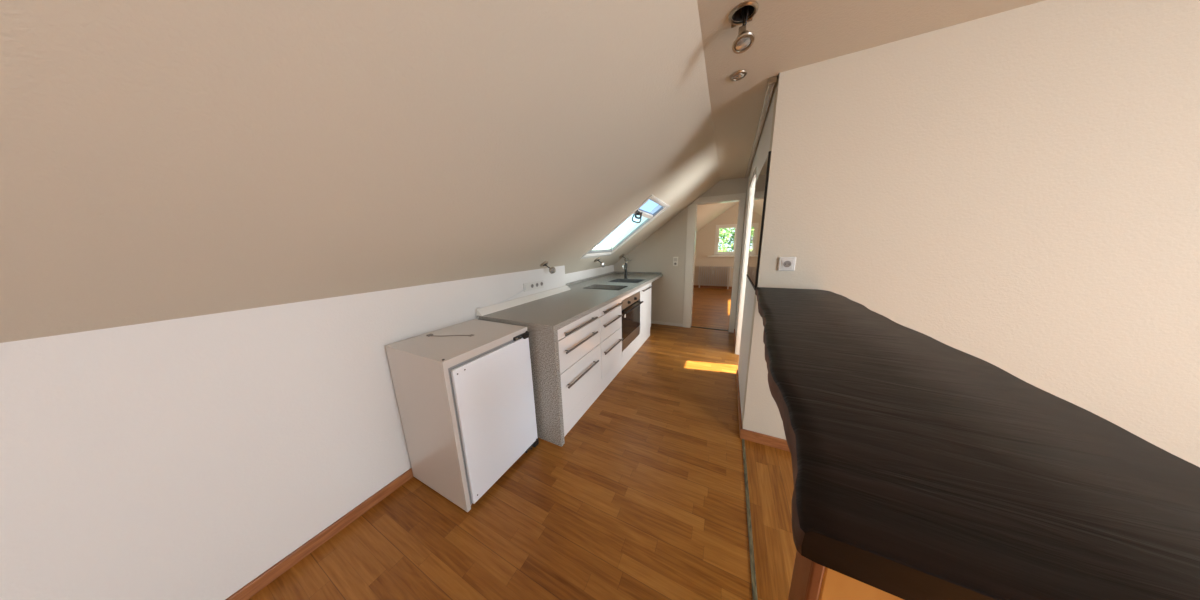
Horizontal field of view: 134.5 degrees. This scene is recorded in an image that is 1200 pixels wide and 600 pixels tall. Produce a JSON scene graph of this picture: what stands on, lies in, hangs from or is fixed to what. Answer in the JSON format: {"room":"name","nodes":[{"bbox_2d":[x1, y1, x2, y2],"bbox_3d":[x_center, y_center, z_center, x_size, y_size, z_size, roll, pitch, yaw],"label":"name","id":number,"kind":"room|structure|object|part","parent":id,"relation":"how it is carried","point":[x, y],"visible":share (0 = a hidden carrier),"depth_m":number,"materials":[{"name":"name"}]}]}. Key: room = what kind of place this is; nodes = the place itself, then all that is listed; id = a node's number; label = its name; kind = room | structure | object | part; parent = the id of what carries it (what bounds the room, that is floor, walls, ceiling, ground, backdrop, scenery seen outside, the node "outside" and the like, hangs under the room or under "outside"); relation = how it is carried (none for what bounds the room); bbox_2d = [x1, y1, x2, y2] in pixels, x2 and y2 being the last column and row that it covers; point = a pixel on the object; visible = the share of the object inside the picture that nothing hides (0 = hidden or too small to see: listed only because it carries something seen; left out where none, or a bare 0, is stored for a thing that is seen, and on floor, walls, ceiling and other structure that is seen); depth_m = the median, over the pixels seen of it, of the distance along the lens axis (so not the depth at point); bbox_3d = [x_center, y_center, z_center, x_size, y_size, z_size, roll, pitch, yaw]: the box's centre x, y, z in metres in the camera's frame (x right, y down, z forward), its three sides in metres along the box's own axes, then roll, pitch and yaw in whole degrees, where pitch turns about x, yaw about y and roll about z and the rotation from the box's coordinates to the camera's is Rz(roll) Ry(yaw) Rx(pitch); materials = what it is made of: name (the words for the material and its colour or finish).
{"room":"attic kitchen","nodes":[
{"label":"attic kitchen","id":0,"kind":"room"},
{"bbox_2d":[0,265,565,599],"bbox_3d":[-1.783,0.727,0.652,0.280,1.186,5.661,4,13,26],"label":"wall","id":1,"kind":"structure","parent":0,"point":[187,458],"depth_m":0.93,"materials":[{"name":"white paint"}]},
{"bbox_2d":[225,468,413,599],"bbox_3d":[-1.909,1.409,0.169,0.015,0.060,4.435,4,13,26],"label":"baseboard","id":2,"kind":"structure","parent":1,"relation":"attached to","point":[253,587],"depth_m":1.21,"materials":[{"name":"brown wood"}]},
{"bbox_2d":[523,280,543,291],"bbox_3d":[-0.648,-0.144,2.487,0.013,0.080,0.292,4,13,26],"label":"strip","id":3,"kind":"object","parent":1,"relation":"attached to","point":[533,285],"visible":1,"depth_m":2.47,"materials":[{"name":"white plastic"}]},
{"bbox_2d":[476,288,525,318],"bbox_3d":[-0.823,0.019,2.147,0.018,0.160,0.564,4,13,26],"label":"power cable","id":4,"kind":"object","parent":3,"relation":"attached to","point":[525,288],"visible":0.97,"depth_m":2.09,"materials":[{"name":"white plastic"}]},
{"bbox_2d":[0,0,738,342],"bbox_3d":[1.246,-1.159,2.234,4.700,2.554,12.110,4,13,26],"label":"ceiling","id":5,"kind":"structure","parent":0,"point":[161,160],"depth_m":0.71,"materials":[{"name":"beige paint"}]},
{"bbox_2d":[540,261,555,273],"bbox_3d":[-0.526,-0.326,2.516,0.150,0.132,0.081,-11,15,-38],"label":"spotlight","id":6,"kind":"object","parent":5,"relation":"hanging from","point":[552,270],"visible":1,"depth_m":2.50,"materials":[{"name":"silver metal"}]},
{"bbox_2d":[594,257,605,267],"bbox_3d":[-0.011,-0.538,3.607,0.174,0.153,0.094,-11,15,-38],"label":"spotlight","id":7,"kind":"object","parent":5,"relation":"hanging from","point":[603,264],"visible":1,"depth_m":3.59,"materials":[{"name":"silver metal"}]},
{"bbox_2d":[580,195,669,258],"bbox_3d":[0.335,-0.917,3.157,0.873,0.747,0.889,4,13,26],"label":"window","id":8,"kind":"structure","parent":5,"relation":"attached to","point":[597,250],"depth_m":3.33,"materials":[{"name":"white"}]},
{"bbox_3d":[0.445,-0.958,2.908,0.091,0.120,0.350,4,13,26],"label":"handle","id":9,"kind":"part","parent":8,"relation":"part of","materials":[{"name":"grey metal"}]},
{"bbox_2d":[248,287,796,599],"bbox_3d":[1.714,0.912,2.465,5.620,0.120,12.110,4,13,26],"label":"floor","id":10,"kind":"structure","parent":0,"point":[644,496],"depth_m":1.33,"materials":[{"name":"laminate"}]},
{"bbox_2d":[385,319,538,511],"bbox_3d":[-0.815,0.644,1.617,0.540,0.895,0.566,4,13,26],"label":"fridge","id":11,"kind":"object","parent":10,"relation":"on","point":[464,392],"visible":1,"depth_m":1.40,"materials":[{"name":"white metal"}]},
{"bbox_3d":[-0.588,0.674,1.524,0.020,0.792,0.526,4,13,26],"label":"door","id":12,"kind":"part","parent":11,"relation":"part of","materials":[{"name":"white"}]},
{"bbox_2d":[476,272,662,446],"bbox_3d":[-0.008,0.246,3.245,0.913,0.952,3.082,4,13,26],"label":"countertop","id":13,"kind":"structure","parent":10,"relation":"on","point":[543,313],"depth_m":1.87,"materials":[{"name":"grey stone"}]},
{"bbox_3d":[-0.593,0.599,1.881,0.708,0.862,0.039,4,13,26],"label":"panel","id":14,"kind":"part","parent":13,"relation":"part of","materials":[{"name":"grey laminate"}]},
{"bbox_2d":[584,284,627,289],"bbox_3d":[0.070,-0.158,3.078,0.470,0.006,0.300,4,13,26],"label":"cooktop","id":15,"kind":"object","parent":13,"relation":"in","point":[595,286],"visible":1,"depth_m":3.05,"materials":[{"name":"black glass"}]},
{"bbox_2d":[608,279,644,282],"bbox_3d":[0.388,-0.196,3.620,0.449,0.169,0.369,4,13,26],"label":"sink","id":16,"kind":"object","parent":13,"relation":"in","point":[614,280],"visible":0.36,"depth_m":3.74,"materials":[{"name":"grey metal"}]},
{"bbox_2d":[622,260,630,278],"bbox_3d":[0.380,-0.448,3.717,0.116,0.292,0.220,4,13,26],"label":"tap","id":17,"kind":"object","parent":13,"relation":"on","point":[624,264],"visible":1,"depth_m":3.78,"materials":[{"name":"grey metal"}]},
{"bbox_2d":[563,328,649,436],"bbox_3d":[0.241,0.725,2.892,0.016,0.149,2.412,4,13,26],"label":"board","id":18,"kind":"object","parent":10,"relation":"on","point":[582,407],"visible":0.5,"depth_m":2.39,"materials":[{"name":"white"}]},
{"bbox_2d":[557,309,601,419],"bbox_3d":[-0.385,0.462,2.154,0.620,0.715,0.672,4,13,26],"label":"base cabinet","id":19,"kind":"object","parent":18,"relation":"on","point":[579,345],"visible":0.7,"depth_m":1.98,"materials":[{"name":"white paint"}]},
{"bbox_3d":[-0.160,0.174,1.974,0.020,0.090,0.668,4,13,26],"label":"drawer","id":20,"kind":"part","parent":19,"relation":"part of","materials":[{"name":"white wood"}]},
{"bbox_3d":[-0.155,0.344,2.010,0.020,0.244,0.668,4,13,26],"label":"drawer","id":21,"kind":"part","parent":19,"relation":"part of","materials":[{"name":"white laminate"}]},
{"bbox_3d":[-0.147,0.645,2.075,0.020,0.360,0.668,4,13,26],"label":"drawer","id":22,"kind":"part","parent":19,"relation":"part of","materials":[{"name":"white"}]},
{"bbox_3d":[-0.138,0.323,1.976,0.041,0.015,0.476,4,13,26],"label":"handle","id":23,"kind":"part","parent":19,"relation":"part of","materials":[{"name":"silver metal"}]},
{"bbox_3d":[-0.141,0.194,1.949,0.041,0.015,0.476,4,13,26],"label":"handle","id":24,"kind":"part","parent":19,"relation":"part of","materials":[{"name":"silver metal"}]},
{"bbox_3d":[-0.131,0.585,2.032,0.041,0.015,0.476,4,13,26],"label":"handle","id":25,"kind":"part","parent":19,"relation":"part of","materials":[{"name":"silver metal"}]},
{"bbox_2d":[599,298,622,377],"bbox_3d":[-0.117,0.342,2.679,0.620,0.715,0.523,4,13,26],"label":"base cabinet","id":26,"kind":"object","parent":18,"relation":"on","point":[611,314],"visible":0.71,"depth_m":2.52,"materials":[{"name":"white laminate"}]},
{"bbox_3d":[0.112,0.224,2.536,0.020,0.244,0.519,4,13,26],"label":"drawer","id":27,"kind":"part","parent":26,"relation":"part of","materials":[{"name":"white wood"}]},
{"bbox_3d":[0.108,0.055,2.500,0.020,0.090,0.519,4,13,26],"label":"drawer","id":28,"kind":"part","parent":26,"relation":"part of","materials":[{"name":"white wood"}]},
{"bbox_3d":[0.121,0.525,2.600,0.020,0.360,0.519,4,13,26],"label":"drawer","id":29,"kind":"part","parent":26,"relation":"part of","materials":[{"name":"white"}]},
{"bbox_3d":[0.132,0.201,2.504,0.041,0.015,0.440,4,13,26],"label":"handle","id":30,"kind":"part","parent":26,"relation":"part of","materials":[{"name":"silver metal"}]},
{"bbox_3d":[0.128,0.072,2.477,0.041,0.015,0.440,4,13,26],"label":"handle","id":31,"kind":"part","parent":26,"relation":"part of","materials":[{"name":"silver metal"}]},
{"bbox_3d":[0.139,0.463,2.560,0.041,0.015,0.440,4,13,26],"label":"handle","id":32,"kind":"part","parent":26,"relation":"part of","materials":[{"name":"silver metal"}]},
{"bbox_2d":[621,288,639,356],"bbox_3d":[0.119,0.224,3.207,0.600,0.715,0.648,4,13,26],"label":"base cabinet","id":33,"kind":"object","parent":18,"relation":"on","point":[636,339],"visible":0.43,"depth_m":3.06,"materials":[{"name":"white paint"}]},
{"bbox_3d":[0.370,-0.080,3.010,0.020,0.052,0.644,4,13,26],"label":"filler panel","id":34,"kind":"part","parent":33,"relation":"part of","materials":[{"name":"white"}]},
{"bbox_3d":[0.388,0.555,3.146,0.020,0.060,0.644,4,13,26],"label":"filler panel","id":35,"kind":"part","parent":33,"relation":"part of","materials":[{"name":"white laminate"}]},
{"bbox_2d":[621,291,642,351],"bbox_3d":[0.165,0.219,3.183,0.603,0.585,0.642,4,13,26],"label":"oven","id":36,"kind":"object","parent":33,"relation":"in","point":[630,306],"visible":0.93,"depth_m":3.02,"materials":[{"name":"grey metal"}]},
{"bbox_3d":[0.373,-0.001,3.027,0.022,0.100,0.642,4,13,26],"label":"control panel","id":37,"kind":"part","parent":36,"relation":"part of","materials":[{"name":"silver metal"}]},
{"bbox_3d":[0.386,0.461,3.125,0.023,0.124,0.642,4,13,26],"label":"trim","id":38,"kind":"part","parent":36,"relation":"part of","materials":[{"name":"silver metal"}]},
{"bbox_2d":[640,282,651,336],"bbox_3d":[0.408,0.104,3.730,0.640,0.715,0.562,4,13,26],"label":"base cabinet","id":39,"kind":"object","parent":18,"relation":"on","point":[645,291],"visible":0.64,"depth_m":3.58,"materials":[{"name":"white paint"}]},
{"bbox_2d":[691,326,728,330],"bbox_3d":[1.821,0.475,4.201,0.600,0.007,0.040,4,13,26],"label":"trim","id":40,"kind":"structure","parent":10,"relation":"on","point":[691,326],"depth_m":4.19,"materials":[{"name":"brown wood"}]},
{"bbox_2d":[697,266,733,288],"bbox_3d":[3.585,-0.694,7.823,1.022,0.690,0.130,4,13,26],"label":"radiator","id":41,"kind":"object","parent":10,"relation":"on","point":[699,267],"visible":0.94,"depth_m":7.80,"materials":[{"name":"white metal"}]},
{"bbox_2d":[742,439,757,599],"bbox_3d":[-0.090,1.504,-0.385,0.017,0.006,5.050,4,13,26],"label":"trim","id":42,"kind":"structure","parent":10,"relation":"on","point":[751,550],"depth_m":1.24,"materials":[{"name":"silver metal"}]},
{"bbox_2d":[755,287,1199,599],"bbox_3d":[0.782,0.628,0.964,0.466,1.111,1.596,4,13,26],"label":"breakfast bar","id":43,"kind":"object","parent":10,"relation":"on","point":[924,468],"visible":1,"depth_m":0.30,"materials":[{"name":"brown wood"}]},
{"bbox_3d":[0.483,0.787,0.355,0.380,1.070,0.050,4,13,26],"label":"support panel","id":44,"kind":"part","parent":43,"relation":"part of","materials":[{"name":"orange wood"}]},
{"bbox_2d":[565,265,613,282],"bbox_3d":[-0.235,0.012,4.015,0.200,1.101,1.874,4,13,26],"label":"wall","id":45,"kind":"structure","parent":0,"point":[575,276],"depth_m":3.81,"materials":[{"name":"white"}]},
{"bbox_2d":[614,177,747,328],"bbox_3d":[2.096,-1.041,3.728,4.480,3.153,0.120,4,13,26],"label":"wall","id":46,"kind":"structure","parent":0,"point":[656,253],"depth_m":4.27,"materials":[{"name":"beige paint"}]},
{"bbox_2d":[651,321,682,326],"bbox_3d":[0.859,0.393,4.609,1.267,0.050,0.012,4,13,26],"label":"baseboard","id":47,"kind":"structure","parent":46,"relation":"attached to","point":[653,322],"depth_m":4.44,"materials":[{"name":"white wood"}]},
{"bbox_2d":[673,257,677,265],"bbox_3d":[1.251,-0.637,4.174,0.080,0.150,0.014,4,13,26],"label":"light switch","id":48,"kind":"object","parent":46,"relation":"attached to","point":[675,259],"visible":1,"depth_m":4.17,"materials":[{"name":"white plastic"}]},
{"bbox_2d":[683,193,745,332],"bbox_3d":[1.771,-0.538,3.997,0.774,2.075,0.160,4,13,26],"label":"door frame","id":49,"kind":"structure","parent":46,"relation":"in","point":[692,208],"depth_m":3.92,"materials":[{"name":"white wood"}]},
{"bbox_3d":[1.452,-0.509,4.091,0.124,1.998,0.030,4,13,26],"label":"casing","id":50,"kind":"part","parent":49,"relation":"part of","materials":[{"name":"white wood"}]},
{"bbox_3d":[1.737,-1.501,3.726,0.728,0.077,0.022,4,13,26],"label":"head casing","id":51,"kind":"part","parent":49,"relation":"part of","materials":[{"name":"white wood"}]},
{"bbox_3d":[2.058,-0.464,3.799,0.074,1.998,0.018,4,13,26],"label":"casing","id":52,"kind":"part","parent":49,"relation":"part of","materials":[{"name":"white wood"}]},
{"bbox_2d":[694,202,738,286],"bbox_3d":[3.982,-1.903,7.535,4.420,3.153,0.120,4,13,26],"label":"wall","id":53,"kind":"structure","parent":0,"point":[705,237],"depth_m":7.81,"materials":[{"name":"beige paint"}]},
{"bbox_2d":[694,285,731,288],"bbox_3d":[4.123,-0.373,7.734,3.893,0.070,0.015,4,13,26],"label":"baseboard","id":54,"kind":"structure","parent":53,"relation":"attached to","point":[701,286],"depth_m":7.99,"materials":[{"name":"brown wood"}]},
{"bbox_2d":[708,224,736,256],"bbox_3d":[3.804,-1.781,7.556,1.000,0.945,0.230,4,13,26],"label":"window","id":55,"kind":"structure","parent":53,"relation":"in","point":[716,253],"depth_m":7.63,"materials":[{"name":"white wood"}]},
{"bbox_3d":[3.801,-1.332,7.620,1.000,0.040,0.160,4,13,26],"label":"sill","id":56,"kind":"part","parent":55,"relation":"part of","materials":[{"name":"white wood"}]},
{"bbox_3d":[3.825,-1.817,7.615,0.570,0.840,0.055,4,13,26],"label":"sash","id":57,"kind":"part","parent":55,"relation":"part of","materials":[{"name":"white wood"}]},
{"bbox_2d":[735,87,775,416],"bbox_3d":[1.634,-0.366,2.704,0.120,2.284,2.348,4,13,26],"label":"wall","id":58,"kind":"structure","parent":0,"point":[761,154],"depth_m":2.11,"materials":[{"name":"white paint"}]},
{"bbox_2d":[736,370,741,433],"bbox_3d":[1.251,0.874,2.272,0.014,0.060,1.002,4,13,26],"label":"baseboard","id":59,"kind":"structure","parent":58,"relation":"attached to","point":[737,377],"depth_m":2.15,"materials":[{"name":"wood"}]},
{"bbox_2d":[735,167,756,363],"bbox_3d":[1.645,-0.263,2.756,0.135,2.060,0.642,4,13,26],"label":"door","id":60,"kind":"structure","parent":58,"relation":"in","point":[753,179],"depth_m":2.95,"materials":[{"name":"white wood"}]},
{"bbox_3d":[1.718,-0.323,3.032,0.014,2.060,0.070,4,13,26],"label":"casing","id":61,"kind":"part","parent":60,"relation":"part of","materials":[{"name":"white wood"}]},
{"bbox_3d":[1.548,-1.235,2.545,0.014,0.065,0.572,4,13,26],"label":"head casing","id":62,"kind":"part","parent":60,"relation":"part of","materials":[{"name":"white wood"}]},
{"bbox_2d":[746,151,770,289],"bbox_3d":[1.188,-0.548,1.921,0.011,0.820,0.860,4,13,26],"label":"wall mirror","id":63,"kind":"object","parent":58,"relation":"attached to","point":[761,184],"visible":0.9,"depth_m":1.77,"materials":[{"name":"black mirror"}]},
{"bbox_2d":[697,0,1044,179],"bbox_3d":[1.623,-0.969,-0.432,3.488,0.200,7.715,4,13,26],"label":"ceiling","id":64,"kind":"structure","parent":0,"point":[789,34],"depth_m":1.12,"materials":[{"name":"beige paint"}]},
{"bbox_2d":[730,70,746,80],"bbox_3d":[0.753,-1.222,1.371,0.086,0.012,0.086,4,13,26],"label":"recessed light","id":65,"kind":"object","parent":64,"relation":"in","point":[738,75],"visible":1,"depth_m":1.36,"materials":[{"name":"silver metal"}]},
{"bbox_3d":[0.753,-1.221,1.372,0.062,0.008,0.062,4,13,26],"label":"bulb","id":66,"kind":"part","parent":65,"relation":"part of","materials":[{"name":"clear glass"}]},
{"bbox_2d":[728,0,757,53],"bbox_3d":[0.571,-1.130,1.007,0.104,0.187,0.114,4,13,26],"label":"spotlight","id":67,"kind":"object","parent":64,"relation":"hanging from","point":[744,40],"visible":1,"depth_m":1.01,"materials":[{"name":"silver metal"}]},
{"bbox_3d":[0.588,-1.055,1.035,0.053,0.018,0.053,4,13,26],"label":"bulb","id":68,"kind":"part","parent":67,"relation":"part of","materials":[{"name":"clear glass"}]},
{"bbox_2d":[745,76,776,177],"bbox_3d":[1.494,-1.460,2.448,0.040,0.030,2.426,4,13,26],"label":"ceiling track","id":69,"kind":"object","parent":64,"relation":"attached to","point":[772,80],"visible":1,"depth_m":1.79,"materials":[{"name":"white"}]},
{"bbox_2d":[742,0,1199,466],"bbox_3d":[2.380,-0.021,0.988,3.015,2.284,0.120,4,13,26],"label":"wall","id":70,"kind":"structure","parent":0,"point":[1017,191],"depth_m":1.10,"materials":[{"name":"beige paint"}]},
{"bbox_2d":[740,428,789,451],"bbox_3d":[2.373,1.071,1.161,3.029,0.075,0.015,4,13,26],"label":"baseboard","id":71,"kind":"structure","parent":70,"relation":"attached to","point":[775,442],"depth_m":1.76,"materials":[{"name":"brown wood"}]},
{"bbox_2d":[778,257,795,270],"bbox_3d":[1.120,-0.216,1.508,0.082,0.082,0.016,4,13,26],"label":"wall socket","id":72,"kind":"object","parent":70,"relation":"attached to","point":[785,263],"visible":1,"depth_m":1.50,"materials":[{"name":"white plastic"}]},
{"bbox_3d":[1.119,-0.215,1.505,0.058,0.058,0.003,4,13,26],"label":"insert plate","id":73,"kind":"part","parent":72,"relation":"part of","materials":[{"name":"white plastic"}]},
{"label":"outside","id":74,"kind":"structure","parent":0,"visible":0},
{"bbox_3d":[9.960,0.016,20.217,28.000,0.200,23.830,4,13,26],"label":"ground","id":75,"kind":"structure","parent":74,"visible":0},
{"bbox_2d":[718,228,732,251],"bbox_3d":[4.108,-1.599,11.842,3.688,6.759,3.237,4,13,26],"label":"tree","id":76,"kind":"object","parent":75,"relation":"on","point":[721,231],"visible":0.03,"depth_m":10.84,"materials":[{"name":"green plant"}]},
{"bbox_2d":[718,228,734,250],"bbox_3d":[9.317,-2.872,16.860,3.995,6.879,3.546,4,13,26],"label":"tree","id":77,"kind":"object","parent":75,"relation":"on","point":[729,243],"visible":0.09,"depth_m":16.46,"materials":[{"name":"green plant"}]}
]}

